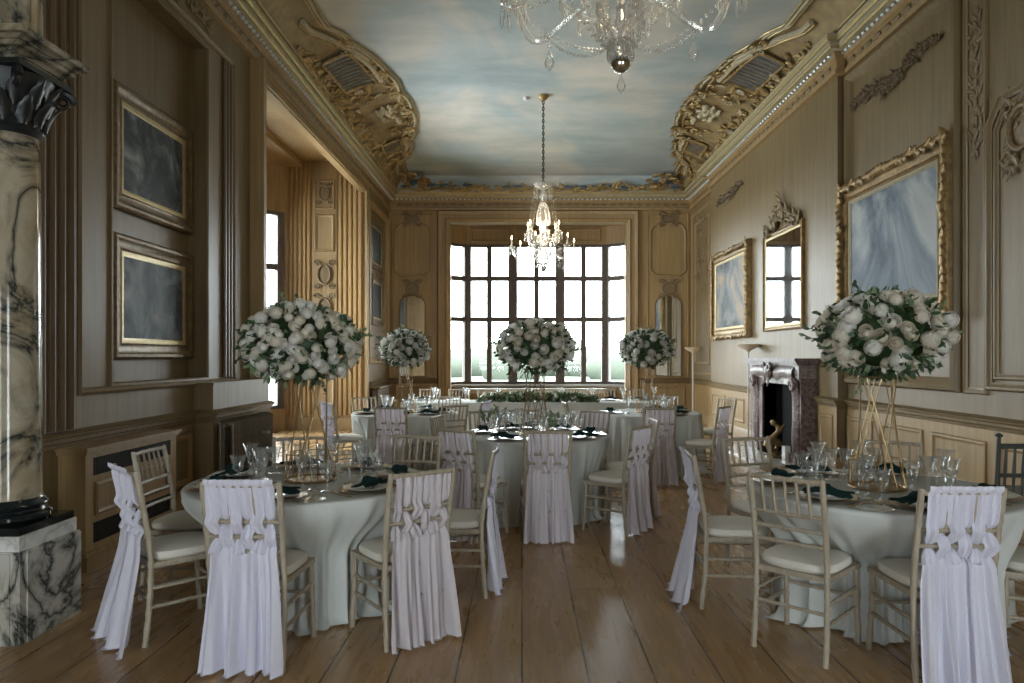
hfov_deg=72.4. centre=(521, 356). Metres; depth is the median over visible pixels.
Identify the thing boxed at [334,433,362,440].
cushion
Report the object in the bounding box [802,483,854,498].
napkin
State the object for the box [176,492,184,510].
baseboard
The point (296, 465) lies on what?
dinner plate
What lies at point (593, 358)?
treeline
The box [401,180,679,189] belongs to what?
trim
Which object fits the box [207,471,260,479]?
charger plate
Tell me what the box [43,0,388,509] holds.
wall
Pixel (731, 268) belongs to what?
painting
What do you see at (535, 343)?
flower arrangement
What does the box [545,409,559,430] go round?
bud vase
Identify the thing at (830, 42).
trim
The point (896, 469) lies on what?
napkin
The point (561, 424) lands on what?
napkin
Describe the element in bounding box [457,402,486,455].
chair
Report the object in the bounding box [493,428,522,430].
charger plate
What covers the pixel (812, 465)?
napkin
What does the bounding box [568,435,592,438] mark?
dinner plate
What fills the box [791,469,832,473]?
dinner plate
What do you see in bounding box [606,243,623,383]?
window
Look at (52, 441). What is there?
trim
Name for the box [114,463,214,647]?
chair
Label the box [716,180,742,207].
trim
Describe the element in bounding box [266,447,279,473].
water goblet
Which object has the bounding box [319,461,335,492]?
water goblet
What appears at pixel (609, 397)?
napkin
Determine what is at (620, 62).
chandelier
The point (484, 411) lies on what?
chair
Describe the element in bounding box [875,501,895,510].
fork
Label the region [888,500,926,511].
charger plate
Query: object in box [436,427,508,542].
chair
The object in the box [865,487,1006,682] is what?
chair
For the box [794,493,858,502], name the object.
charger plate
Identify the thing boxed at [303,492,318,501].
knife
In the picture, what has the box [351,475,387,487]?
napkin
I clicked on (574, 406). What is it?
tablecloth
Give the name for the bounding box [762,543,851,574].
cushion
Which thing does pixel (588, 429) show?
napkin
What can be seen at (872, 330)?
flower arrangement
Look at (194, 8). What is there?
trim
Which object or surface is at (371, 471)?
water goblet
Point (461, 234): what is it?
wall
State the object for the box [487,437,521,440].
charger plate
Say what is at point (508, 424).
napkin
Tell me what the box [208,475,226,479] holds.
napkin
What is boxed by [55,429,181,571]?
base cabinet
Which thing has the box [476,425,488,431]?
napkin
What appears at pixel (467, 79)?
ceiling
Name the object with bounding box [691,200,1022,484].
trim
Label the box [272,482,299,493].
napkin
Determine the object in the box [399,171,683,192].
trim
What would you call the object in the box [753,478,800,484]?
charger plate
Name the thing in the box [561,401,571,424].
chair
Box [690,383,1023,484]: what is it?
trim
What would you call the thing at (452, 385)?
trim
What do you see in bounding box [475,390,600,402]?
flower garland
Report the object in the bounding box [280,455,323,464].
napkin
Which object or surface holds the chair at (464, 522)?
on the floor
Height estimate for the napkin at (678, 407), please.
0.058 m
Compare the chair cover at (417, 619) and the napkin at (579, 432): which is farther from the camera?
the napkin at (579, 432)
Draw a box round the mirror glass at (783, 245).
[766,227,799,325]
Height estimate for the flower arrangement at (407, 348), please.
0.617 m
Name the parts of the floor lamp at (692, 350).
lamp shade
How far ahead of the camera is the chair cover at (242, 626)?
3.35 m
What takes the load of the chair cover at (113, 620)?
attached to the chair at (162, 551)
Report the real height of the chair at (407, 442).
0.929 m
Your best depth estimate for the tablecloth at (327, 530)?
3.91 m
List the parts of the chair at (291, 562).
post, rail, rail, rail, rail, post, seat frame, leg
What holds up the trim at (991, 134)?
attached to the wall at (802, 160)
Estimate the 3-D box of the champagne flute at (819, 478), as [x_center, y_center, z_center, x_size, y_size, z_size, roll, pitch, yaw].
[1.833,0.643,4.336,0.094,0.232,0.099,0,0,13]
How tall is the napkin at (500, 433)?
0.058 m
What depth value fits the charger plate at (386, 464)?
4.75 m
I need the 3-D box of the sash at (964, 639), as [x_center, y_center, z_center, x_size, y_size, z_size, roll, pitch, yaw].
[2.010,1.044,3.186,0.412,0.928,0.189,0,0,0]
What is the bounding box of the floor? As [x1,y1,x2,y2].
[0,423,1023,682]
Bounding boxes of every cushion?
[140,531,214,559]
[151,510,202,530]
[277,549,307,576]
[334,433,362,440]
[359,536,392,562]
[436,509,480,528]
[466,388,606,392]
[472,474,501,487]
[588,470,628,483]
[605,462,628,471]
[685,438,715,446]
[699,515,767,537]
[703,427,728,433]
[733,499,760,516]
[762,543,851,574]
[877,558,921,588]
[1007,547,1023,571]
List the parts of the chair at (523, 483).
leg, post, rail, rail, rail, post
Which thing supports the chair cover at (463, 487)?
hanging from the chair at (478, 479)
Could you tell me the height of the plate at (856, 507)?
0.010 m
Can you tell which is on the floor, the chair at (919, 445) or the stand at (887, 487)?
the chair at (919, 445)
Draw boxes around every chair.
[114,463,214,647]
[131,444,210,600]
[199,481,316,672]
[271,435,327,465]
[323,403,366,462]
[349,466,455,652]
[351,396,376,412]
[374,407,413,468]
[391,434,441,526]
[419,389,440,399]
[421,404,468,470]
[429,414,461,468]
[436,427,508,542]
[436,444,498,598]
[437,396,460,418]
[448,389,469,399]
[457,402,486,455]
[468,409,500,430]
[478,389,498,396]
[504,409,539,425]
[519,430,572,542]
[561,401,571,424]
[565,389,585,393]
[577,409,609,466]
[581,424,652,536]
[594,389,615,399]
[602,417,659,519]
[623,389,644,399]
[636,407,676,485]
[653,396,678,407]
[681,405,730,483]
[683,447,776,611]
[703,397,736,464]
[721,436,775,582]
[747,470,861,668]
[859,439,922,474]
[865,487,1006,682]
[994,433,1023,496]
[1004,547,1023,629]
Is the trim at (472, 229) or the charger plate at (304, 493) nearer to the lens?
the charger plate at (304, 493)
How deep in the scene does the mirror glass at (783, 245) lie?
10.85 m
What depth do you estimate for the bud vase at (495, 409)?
7.27 m
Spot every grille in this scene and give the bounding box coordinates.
[93,440,169,475]
[93,494,169,542]
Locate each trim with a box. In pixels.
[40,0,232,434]
[43,378,1023,452]
[77,0,234,395]
[176,0,214,35]
[176,432,191,487]
[193,378,267,480]
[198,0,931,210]
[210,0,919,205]
[231,0,895,198]
[250,58,266,377]
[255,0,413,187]
[267,73,368,191]
[285,161,351,429]
[285,161,361,414]
[300,19,411,174]
[307,0,416,174]
[313,181,334,307]
[325,56,399,155]
[365,184,368,407]
[369,198,389,363]
[392,210,688,404]
[397,175,683,190]
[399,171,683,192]
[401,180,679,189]
[402,210,678,297]
[451,384,623,386]
[471,228,600,241]
[670,19,813,174]
[671,0,866,189]
[673,0,809,175]
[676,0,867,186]
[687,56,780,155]
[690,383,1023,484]
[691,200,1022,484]
[694,5,1023,296]
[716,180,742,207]
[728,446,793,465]
[844,0,1023,394]
[849,31,941,111]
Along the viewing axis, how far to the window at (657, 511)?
6.60 m
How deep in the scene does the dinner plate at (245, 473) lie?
4.43 m
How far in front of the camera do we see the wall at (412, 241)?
17.40 m
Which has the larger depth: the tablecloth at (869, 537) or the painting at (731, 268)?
the painting at (731, 268)
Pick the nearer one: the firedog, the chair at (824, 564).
the chair at (824, 564)
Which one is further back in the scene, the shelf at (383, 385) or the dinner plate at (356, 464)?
the shelf at (383, 385)
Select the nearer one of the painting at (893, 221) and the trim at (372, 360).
the painting at (893, 221)
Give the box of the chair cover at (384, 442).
[375,409,405,464]
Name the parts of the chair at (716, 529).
post, post, seat frame, leg, leg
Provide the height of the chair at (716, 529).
0.929 m
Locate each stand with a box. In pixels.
[284,374,337,483]
[394,365,416,412]
[519,368,550,435]
[636,365,658,412]
[847,375,907,492]
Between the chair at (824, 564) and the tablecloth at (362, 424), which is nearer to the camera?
the chair at (824, 564)
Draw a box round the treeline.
[268,337,623,379]
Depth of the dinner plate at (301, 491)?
3.76 m
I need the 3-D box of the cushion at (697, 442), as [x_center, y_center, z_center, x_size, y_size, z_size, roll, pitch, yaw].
[2.256,1.058,8.703,0.394,0.060,0.398,0,0,37]
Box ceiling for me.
[312,0,802,174]
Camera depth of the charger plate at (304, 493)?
3.77 m
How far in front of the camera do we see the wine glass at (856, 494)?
3.83 m
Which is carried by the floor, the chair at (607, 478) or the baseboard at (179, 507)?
the chair at (607, 478)
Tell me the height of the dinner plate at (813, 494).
0.017 m
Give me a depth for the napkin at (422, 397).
12.23 m
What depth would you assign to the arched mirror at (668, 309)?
17.38 m
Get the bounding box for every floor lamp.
[684,347,701,410]
[736,344,759,445]
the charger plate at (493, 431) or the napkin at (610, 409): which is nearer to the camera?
the charger plate at (493, 431)
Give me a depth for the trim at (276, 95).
10.90 m
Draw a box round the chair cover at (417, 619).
[389,473,461,654]
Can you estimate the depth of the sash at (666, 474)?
8.25 m
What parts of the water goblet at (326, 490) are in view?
stem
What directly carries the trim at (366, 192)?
attached to the wall at (155, 56)
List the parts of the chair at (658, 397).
rail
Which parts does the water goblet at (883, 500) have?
stem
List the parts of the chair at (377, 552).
leg, seat frame, post, rail, rail, rail, post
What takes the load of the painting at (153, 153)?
attached to the wall at (155, 56)
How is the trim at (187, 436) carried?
attached to the wall at (155, 56)
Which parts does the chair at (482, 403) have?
post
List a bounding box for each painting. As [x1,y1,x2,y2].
[113,78,193,234]
[113,231,193,358]
[371,218,382,272]
[371,273,383,326]
[710,236,751,340]
[834,127,951,320]
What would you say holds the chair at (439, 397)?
on the floor
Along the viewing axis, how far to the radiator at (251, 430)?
7.37 m
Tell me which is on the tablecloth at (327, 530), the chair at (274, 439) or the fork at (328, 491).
the fork at (328, 491)
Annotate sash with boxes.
[524,433,574,543]
[626,428,654,534]
[645,410,677,485]
[665,446,709,611]
[918,486,1012,682]
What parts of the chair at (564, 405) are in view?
post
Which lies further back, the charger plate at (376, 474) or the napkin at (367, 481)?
the charger plate at (376, 474)
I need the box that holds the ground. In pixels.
[267,376,623,404]
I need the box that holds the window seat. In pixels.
[466,388,608,399]
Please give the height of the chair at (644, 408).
0.929 m
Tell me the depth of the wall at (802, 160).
8.61 m
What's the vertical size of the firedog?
0.565 m
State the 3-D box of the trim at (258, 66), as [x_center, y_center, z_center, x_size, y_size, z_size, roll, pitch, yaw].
[-3.350,-1.055,8.530,0.500,5.150,0.140,0,0,0]
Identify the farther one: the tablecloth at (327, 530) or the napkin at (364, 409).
the napkin at (364, 409)
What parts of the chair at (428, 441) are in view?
leg, post, rail, rail, rail, post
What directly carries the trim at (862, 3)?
attached to the wall at (802, 160)
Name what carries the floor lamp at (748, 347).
on the floor
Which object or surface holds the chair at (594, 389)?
on the floor
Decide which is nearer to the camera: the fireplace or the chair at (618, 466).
the chair at (618, 466)
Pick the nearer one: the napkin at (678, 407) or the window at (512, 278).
the napkin at (678, 407)
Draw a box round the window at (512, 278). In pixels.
[466,244,605,383]
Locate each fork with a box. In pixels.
[328,491,351,496]
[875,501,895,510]
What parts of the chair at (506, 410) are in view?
post, rail, post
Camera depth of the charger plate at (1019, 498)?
3.69 m
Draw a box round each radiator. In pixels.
[218,412,272,470]
[370,384,391,408]
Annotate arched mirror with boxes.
[399,295,425,376]
[655,295,681,376]
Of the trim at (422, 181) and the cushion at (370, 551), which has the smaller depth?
the cushion at (370, 551)
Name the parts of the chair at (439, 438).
post, rail, rail, post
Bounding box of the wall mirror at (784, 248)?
[763,191,804,331]
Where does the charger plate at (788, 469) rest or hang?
on the tablecloth at (869, 537)
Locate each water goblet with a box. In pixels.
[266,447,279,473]
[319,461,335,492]
[363,447,376,472]
[838,449,852,476]
[871,468,890,502]
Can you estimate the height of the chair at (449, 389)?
0.929 m
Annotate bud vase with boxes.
[479,406,492,429]
[492,404,506,424]
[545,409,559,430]
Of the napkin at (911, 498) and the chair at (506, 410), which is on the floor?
the chair at (506, 410)
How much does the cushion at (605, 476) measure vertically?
0.060 m
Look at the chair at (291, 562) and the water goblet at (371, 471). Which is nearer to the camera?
the chair at (291, 562)
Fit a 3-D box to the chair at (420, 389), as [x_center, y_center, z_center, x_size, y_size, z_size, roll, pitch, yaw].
[-1.720,1.057,12.903,0.425,0.929,0.512,0,0,0]
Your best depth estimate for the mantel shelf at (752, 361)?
10.13 m
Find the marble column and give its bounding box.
[0,0,88,646]
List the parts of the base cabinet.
raised panel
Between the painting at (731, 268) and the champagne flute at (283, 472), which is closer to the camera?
the champagne flute at (283, 472)
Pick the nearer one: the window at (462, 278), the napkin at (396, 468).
the napkin at (396, 468)
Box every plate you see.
[188,486,199,491]
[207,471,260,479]
[212,469,256,476]
[275,489,302,497]
[275,491,307,500]
[280,463,328,469]
[287,462,324,466]
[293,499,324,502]
[338,485,394,493]
[343,463,389,469]
[343,482,386,490]
[347,461,385,467]
[374,473,387,478]
[378,469,417,475]
[470,429,495,432]
[475,431,497,433]
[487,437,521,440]
[491,436,518,439]
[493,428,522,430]
[500,427,520,428]
[553,427,576,429]
[554,428,579,430]
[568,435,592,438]
[568,436,595,439]
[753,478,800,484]
[758,474,801,482]
[785,468,837,475]
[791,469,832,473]
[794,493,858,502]
[799,491,851,499]
[856,507,891,511]
[859,469,912,476]
[865,469,907,474]
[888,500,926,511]
[894,500,927,508]
[1006,496,1023,501]
[1007,492,1017,497]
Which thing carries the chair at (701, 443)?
on the floor
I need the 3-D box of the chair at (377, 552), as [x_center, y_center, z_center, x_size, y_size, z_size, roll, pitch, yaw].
[-0.660,1.057,3.873,0.425,0.929,0.512,0,0,-37]
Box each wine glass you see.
[257,450,269,479]
[293,455,309,489]
[823,448,838,480]
[851,460,868,496]
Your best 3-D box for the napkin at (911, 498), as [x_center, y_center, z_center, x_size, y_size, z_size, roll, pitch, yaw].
[2.007,0.707,3.530,0.259,0.058,0.153,0,0,-7]
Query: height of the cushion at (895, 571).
0.060 m
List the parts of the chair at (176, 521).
post, rail, rail, rail, rail, post, seat frame, leg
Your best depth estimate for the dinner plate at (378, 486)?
3.97 m
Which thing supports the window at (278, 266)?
in the wall at (155, 56)
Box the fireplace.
[743,358,818,464]
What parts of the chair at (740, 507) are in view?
post, rail, rail, seat frame, rail, rail, post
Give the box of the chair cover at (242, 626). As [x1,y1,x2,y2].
[196,479,283,679]
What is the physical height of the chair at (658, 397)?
0.929 m
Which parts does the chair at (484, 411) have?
post, rail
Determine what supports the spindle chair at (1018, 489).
on the floor
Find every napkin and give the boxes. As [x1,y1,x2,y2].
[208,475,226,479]
[214,464,248,475]
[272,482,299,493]
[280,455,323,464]
[351,456,383,466]
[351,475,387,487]
[360,408,372,412]
[386,464,408,473]
[416,409,438,412]
[417,396,431,398]
[420,404,435,407]
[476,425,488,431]
[490,431,517,437]
[495,422,519,427]
[515,422,537,426]
[555,422,574,427]
[568,430,597,435]
[579,427,599,431]
[603,396,618,398]
[604,407,619,411]
[673,405,686,409]
[759,468,794,479]
[785,461,831,470]
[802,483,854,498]
[863,463,907,472]
[888,491,927,504]
[973,483,996,486]
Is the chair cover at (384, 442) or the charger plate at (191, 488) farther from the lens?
the chair cover at (384, 442)
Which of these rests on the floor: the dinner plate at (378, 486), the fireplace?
the fireplace
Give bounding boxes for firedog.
[763,419,784,458]
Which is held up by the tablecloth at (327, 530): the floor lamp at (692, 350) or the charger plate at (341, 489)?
the charger plate at (341, 489)
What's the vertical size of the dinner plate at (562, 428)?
0.017 m
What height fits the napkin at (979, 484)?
0.058 m
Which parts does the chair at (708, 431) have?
leg, post, post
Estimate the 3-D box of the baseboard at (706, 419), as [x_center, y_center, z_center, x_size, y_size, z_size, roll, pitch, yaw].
[4.117,1.410,7.400,0.165,0.220,20.000,0,0,0]
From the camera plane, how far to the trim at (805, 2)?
10.12 m
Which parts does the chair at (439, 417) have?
post, rail, post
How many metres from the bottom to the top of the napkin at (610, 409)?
0.058 m
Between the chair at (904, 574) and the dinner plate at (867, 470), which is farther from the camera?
the dinner plate at (867, 470)
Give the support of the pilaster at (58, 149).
attached to the wall at (155, 56)
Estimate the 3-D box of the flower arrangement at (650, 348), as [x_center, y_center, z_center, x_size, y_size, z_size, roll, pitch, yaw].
[1.710,-0.136,9.604,0.777,0.637,0.793,0,0,35]
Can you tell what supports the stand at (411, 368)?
on the tablecloth at (362, 424)
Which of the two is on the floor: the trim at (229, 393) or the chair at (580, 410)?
the chair at (580, 410)
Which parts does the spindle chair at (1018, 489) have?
post, rail, seat, rail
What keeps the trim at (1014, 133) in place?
attached to the wall at (802, 160)
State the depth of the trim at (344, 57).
10.60 m
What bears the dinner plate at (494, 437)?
on the charger plate at (490, 438)
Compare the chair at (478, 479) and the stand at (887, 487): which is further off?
the chair at (478, 479)
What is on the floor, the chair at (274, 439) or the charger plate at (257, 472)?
the chair at (274, 439)
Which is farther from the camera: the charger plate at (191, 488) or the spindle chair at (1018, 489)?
the spindle chair at (1018, 489)
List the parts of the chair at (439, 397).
rail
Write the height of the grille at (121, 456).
0.130 m
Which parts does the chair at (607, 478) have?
leg, seat frame, leg, post, rail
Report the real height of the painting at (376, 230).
1.050 m
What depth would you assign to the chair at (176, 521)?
4.44 m
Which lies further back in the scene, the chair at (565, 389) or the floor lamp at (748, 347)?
the chair at (565, 389)
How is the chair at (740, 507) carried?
on the floor
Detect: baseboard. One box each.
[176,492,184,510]
[690,410,1023,539]
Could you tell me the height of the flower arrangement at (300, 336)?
0.648 m
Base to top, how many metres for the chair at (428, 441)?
0.929 m
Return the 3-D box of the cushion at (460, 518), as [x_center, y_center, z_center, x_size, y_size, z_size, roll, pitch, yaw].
[-0.445,1.058,4.610,0.394,0.060,0.398,0,0,2]
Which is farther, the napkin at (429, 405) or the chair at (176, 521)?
the napkin at (429, 405)
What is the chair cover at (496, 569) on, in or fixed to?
attached to the chair at (464, 522)
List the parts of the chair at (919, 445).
post, rail, rail, post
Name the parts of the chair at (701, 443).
leg, seat frame, post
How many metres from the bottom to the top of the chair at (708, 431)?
0.929 m
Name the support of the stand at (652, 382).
on the tablecloth at (690, 426)
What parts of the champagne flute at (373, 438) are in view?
stem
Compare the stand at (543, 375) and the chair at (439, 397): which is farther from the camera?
the chair at (439, 397)
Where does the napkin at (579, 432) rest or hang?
on the dinner plate at (578, 436)
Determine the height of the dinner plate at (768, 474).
0.017 m
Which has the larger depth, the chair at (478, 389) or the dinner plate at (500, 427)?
the chair at (478, 389)
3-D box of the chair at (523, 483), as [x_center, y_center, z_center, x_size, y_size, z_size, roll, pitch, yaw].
[0.197,1.057,5.916,0.425,0.929,0.512,0,0,-3]
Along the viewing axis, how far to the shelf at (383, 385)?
15.60 m
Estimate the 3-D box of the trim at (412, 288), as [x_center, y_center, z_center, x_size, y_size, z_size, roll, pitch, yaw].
[0.455,-2.546,17.359,6.878,2.173,0.047,0,0,0]
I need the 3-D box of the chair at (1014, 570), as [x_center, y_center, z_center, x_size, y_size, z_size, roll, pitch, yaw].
[2.745,1.057,3.613,0.512,0.929,0.425,0,0,31]
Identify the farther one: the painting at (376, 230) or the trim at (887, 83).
the painting at (376, 230)
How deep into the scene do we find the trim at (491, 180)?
17.10 m
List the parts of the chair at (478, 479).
post, rail, rail, rail, post, seat frame, leg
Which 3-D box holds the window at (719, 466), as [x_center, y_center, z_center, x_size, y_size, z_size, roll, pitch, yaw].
[2.462,1.066,8.568,0.167,0.897,0.386,0,0,37]
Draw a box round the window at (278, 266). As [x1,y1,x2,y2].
[267,210,283,408]
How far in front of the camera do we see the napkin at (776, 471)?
4.23 m
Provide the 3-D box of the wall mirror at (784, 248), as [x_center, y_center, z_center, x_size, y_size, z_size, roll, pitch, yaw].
[4.014,-1.509,10.900,0.132,2.177,1.620,0,0,0]
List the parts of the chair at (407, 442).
post, rail, post, leg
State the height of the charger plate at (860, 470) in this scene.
0.013 m
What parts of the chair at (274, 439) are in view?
post, rail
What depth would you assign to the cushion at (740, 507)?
4.93 m
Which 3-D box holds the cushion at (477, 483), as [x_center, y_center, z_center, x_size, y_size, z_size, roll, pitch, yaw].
[-0.404,1.058,6.013,0.398,0.060,0.394,0,0,34]
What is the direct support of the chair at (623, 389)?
on the floor
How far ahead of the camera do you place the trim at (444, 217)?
17.36 m
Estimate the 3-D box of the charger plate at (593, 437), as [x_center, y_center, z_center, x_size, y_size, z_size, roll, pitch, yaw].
[0.528,0.752,6.502,0.320,0.013,0.320,0,0,42]
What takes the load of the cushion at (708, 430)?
on the chair at (708, 431)
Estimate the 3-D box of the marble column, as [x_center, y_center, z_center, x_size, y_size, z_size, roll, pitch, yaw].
[-2.890,-1.055,3.930,0.570,5.150,0.570,0,0,0]
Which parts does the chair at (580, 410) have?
post, rail, post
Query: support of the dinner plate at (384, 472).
on the charger plate at (376, 474)
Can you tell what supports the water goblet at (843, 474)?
on the tablecloth at (869, 537)
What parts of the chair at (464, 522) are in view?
seat frame, post, post, rail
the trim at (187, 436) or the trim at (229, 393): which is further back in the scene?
the trim at (229, 393)
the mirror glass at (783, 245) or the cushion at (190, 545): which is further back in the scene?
the mirror glass at (783, 245)
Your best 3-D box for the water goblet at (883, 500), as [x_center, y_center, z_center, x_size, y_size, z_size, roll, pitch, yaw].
[1.891,0.674,3.680,0.094,0.170,0.099,0,0,-30]
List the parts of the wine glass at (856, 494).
stem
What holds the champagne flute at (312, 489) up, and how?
on the tablecloth at (327, 530)
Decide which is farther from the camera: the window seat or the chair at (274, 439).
the window seat
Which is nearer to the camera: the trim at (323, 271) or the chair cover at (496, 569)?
the chair cover at (496, 569)
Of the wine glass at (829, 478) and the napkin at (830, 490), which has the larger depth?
the wine glass at (829, 478)
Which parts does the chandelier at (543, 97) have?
arm, stem, crown, chain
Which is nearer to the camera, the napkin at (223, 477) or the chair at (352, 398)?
the napkin at (223, 477)
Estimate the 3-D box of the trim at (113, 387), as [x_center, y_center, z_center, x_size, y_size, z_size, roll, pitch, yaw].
[-3.277,-1.532,6.565,0.045,3.635,2.810,0,0,0]
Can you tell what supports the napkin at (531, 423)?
on the dinner plate
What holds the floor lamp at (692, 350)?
on the floor
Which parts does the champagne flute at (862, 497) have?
stem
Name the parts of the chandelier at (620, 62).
arm, stem, arm, arm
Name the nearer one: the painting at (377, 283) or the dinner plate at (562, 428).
the dinner plate at (562, 428)
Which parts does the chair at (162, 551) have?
rail, post, seat frame, leg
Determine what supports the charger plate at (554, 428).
on the tablecloth at (588, 456)
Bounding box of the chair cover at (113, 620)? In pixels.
[90,462,155,660]
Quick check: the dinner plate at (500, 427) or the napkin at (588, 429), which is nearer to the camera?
the napkin at (588, 429)
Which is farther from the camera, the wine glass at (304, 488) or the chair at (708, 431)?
the chair at (708, 431)
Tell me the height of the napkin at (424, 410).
0.058 m
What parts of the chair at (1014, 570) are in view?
leg, seat frame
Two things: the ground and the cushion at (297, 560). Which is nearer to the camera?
the cushion at (297, 560)
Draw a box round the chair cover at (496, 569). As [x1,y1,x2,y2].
[478,442,508,595]
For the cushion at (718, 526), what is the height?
0.060 m
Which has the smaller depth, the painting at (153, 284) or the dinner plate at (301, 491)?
the dinner plate at (301, 491)
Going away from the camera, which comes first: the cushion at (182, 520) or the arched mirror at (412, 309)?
the cushion at (182, 520)
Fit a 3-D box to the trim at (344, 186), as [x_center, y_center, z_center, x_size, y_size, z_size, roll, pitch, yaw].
[-4.161,-1.440,14.697,1.626,5.320,0.086,0,0,0]
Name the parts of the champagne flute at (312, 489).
stem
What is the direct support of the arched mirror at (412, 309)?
attached to the wall at (412, 241)
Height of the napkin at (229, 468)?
0.058 m
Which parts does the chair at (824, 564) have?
post, rail, leg, rail, rail, rail, seat frame, post, leg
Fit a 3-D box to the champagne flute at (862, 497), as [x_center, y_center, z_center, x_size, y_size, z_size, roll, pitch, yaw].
[1.860,0.643,3.766,0.094,0.232,0.099,0,0,-7]
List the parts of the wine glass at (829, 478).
stem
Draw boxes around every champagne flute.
[278,437,292,473]
[306,450,321,491]
[359,438,373,474]
[810,442,825,480]
[858,454,876,498]
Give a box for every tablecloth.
[181,463,418,635]
[350,409,459,470]
[402,400,664,430]
[462,427,609,527]
[600,409,712,474]
[746,469,1023,655]
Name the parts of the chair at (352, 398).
post, rail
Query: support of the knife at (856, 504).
on the tablecloth at (869, 537)
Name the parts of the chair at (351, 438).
post, seat frame, leg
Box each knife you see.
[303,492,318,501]
[848,501,870,506]
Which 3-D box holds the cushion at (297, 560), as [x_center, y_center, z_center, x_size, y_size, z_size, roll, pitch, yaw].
[-1.335,1.058,3.615,0.398,0.060,0.394,0,0,2]
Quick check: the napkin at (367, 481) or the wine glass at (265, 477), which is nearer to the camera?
the napkin at (367, 481)
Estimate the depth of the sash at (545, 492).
5.70 m
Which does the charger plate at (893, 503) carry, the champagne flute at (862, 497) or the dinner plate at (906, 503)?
the dinner plate at (906, 503)
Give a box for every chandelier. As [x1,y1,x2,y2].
[500,0,747,93]
[508,93,577,271]
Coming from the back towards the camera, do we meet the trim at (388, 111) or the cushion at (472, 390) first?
the cushion at (472, 390)
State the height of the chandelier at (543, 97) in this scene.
2.990 m
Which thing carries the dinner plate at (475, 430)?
on the charger plate at (493, 431)
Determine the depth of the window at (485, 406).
9.33 m
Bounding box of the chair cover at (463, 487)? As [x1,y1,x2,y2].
[438,431,473,543]
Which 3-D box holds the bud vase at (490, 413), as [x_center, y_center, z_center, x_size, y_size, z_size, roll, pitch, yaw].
[-0.364,0.631,7.105,0.148,0.259,0.115,0,0,0]
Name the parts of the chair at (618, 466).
leg, leg, post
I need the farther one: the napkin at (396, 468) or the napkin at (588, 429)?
the napkin at (588, 429)
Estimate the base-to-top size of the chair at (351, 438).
0.929 m
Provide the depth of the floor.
3.85 m
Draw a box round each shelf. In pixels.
[370,384,391,387]
[743,358,818,365]
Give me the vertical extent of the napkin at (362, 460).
0.058 m
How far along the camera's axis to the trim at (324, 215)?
14.67 m
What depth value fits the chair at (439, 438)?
5.33 m
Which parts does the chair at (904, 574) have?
leg, seat frame, post, rail, rail, rail, post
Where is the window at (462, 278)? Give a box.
[451,243,465,383]
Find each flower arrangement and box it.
[234,290,373,393]
[373,324,432,368]
[489,318,581,377]
[615,325,675,369]
[799,280,963,394]
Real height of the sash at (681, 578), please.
0.929 m
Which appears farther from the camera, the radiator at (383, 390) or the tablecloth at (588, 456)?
the radiator at (383, 390)
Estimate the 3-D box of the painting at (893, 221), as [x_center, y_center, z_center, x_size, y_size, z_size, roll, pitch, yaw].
[4.115,-1.291,7.864,0.171,1.879,2.414,0,0,0]
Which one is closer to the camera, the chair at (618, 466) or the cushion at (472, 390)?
the chair at (618, 466)
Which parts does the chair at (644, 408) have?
post, rail, post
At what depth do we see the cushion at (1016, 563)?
3.57 m
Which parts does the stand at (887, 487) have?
plate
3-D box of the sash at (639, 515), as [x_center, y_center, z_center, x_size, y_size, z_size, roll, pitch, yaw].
[1.022,1.066,6.078,0.167,0.897,0.386,0,0,37]
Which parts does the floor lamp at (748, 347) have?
lamp shade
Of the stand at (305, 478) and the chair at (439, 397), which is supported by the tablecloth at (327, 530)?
the stand at (305, 478)
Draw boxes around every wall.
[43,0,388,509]
[389,211,690,408]
[451,225,623,399]
[691,0,1023,457]
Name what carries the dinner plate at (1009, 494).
on the charger plate at (1019, 498)
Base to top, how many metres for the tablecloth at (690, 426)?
0.754 m

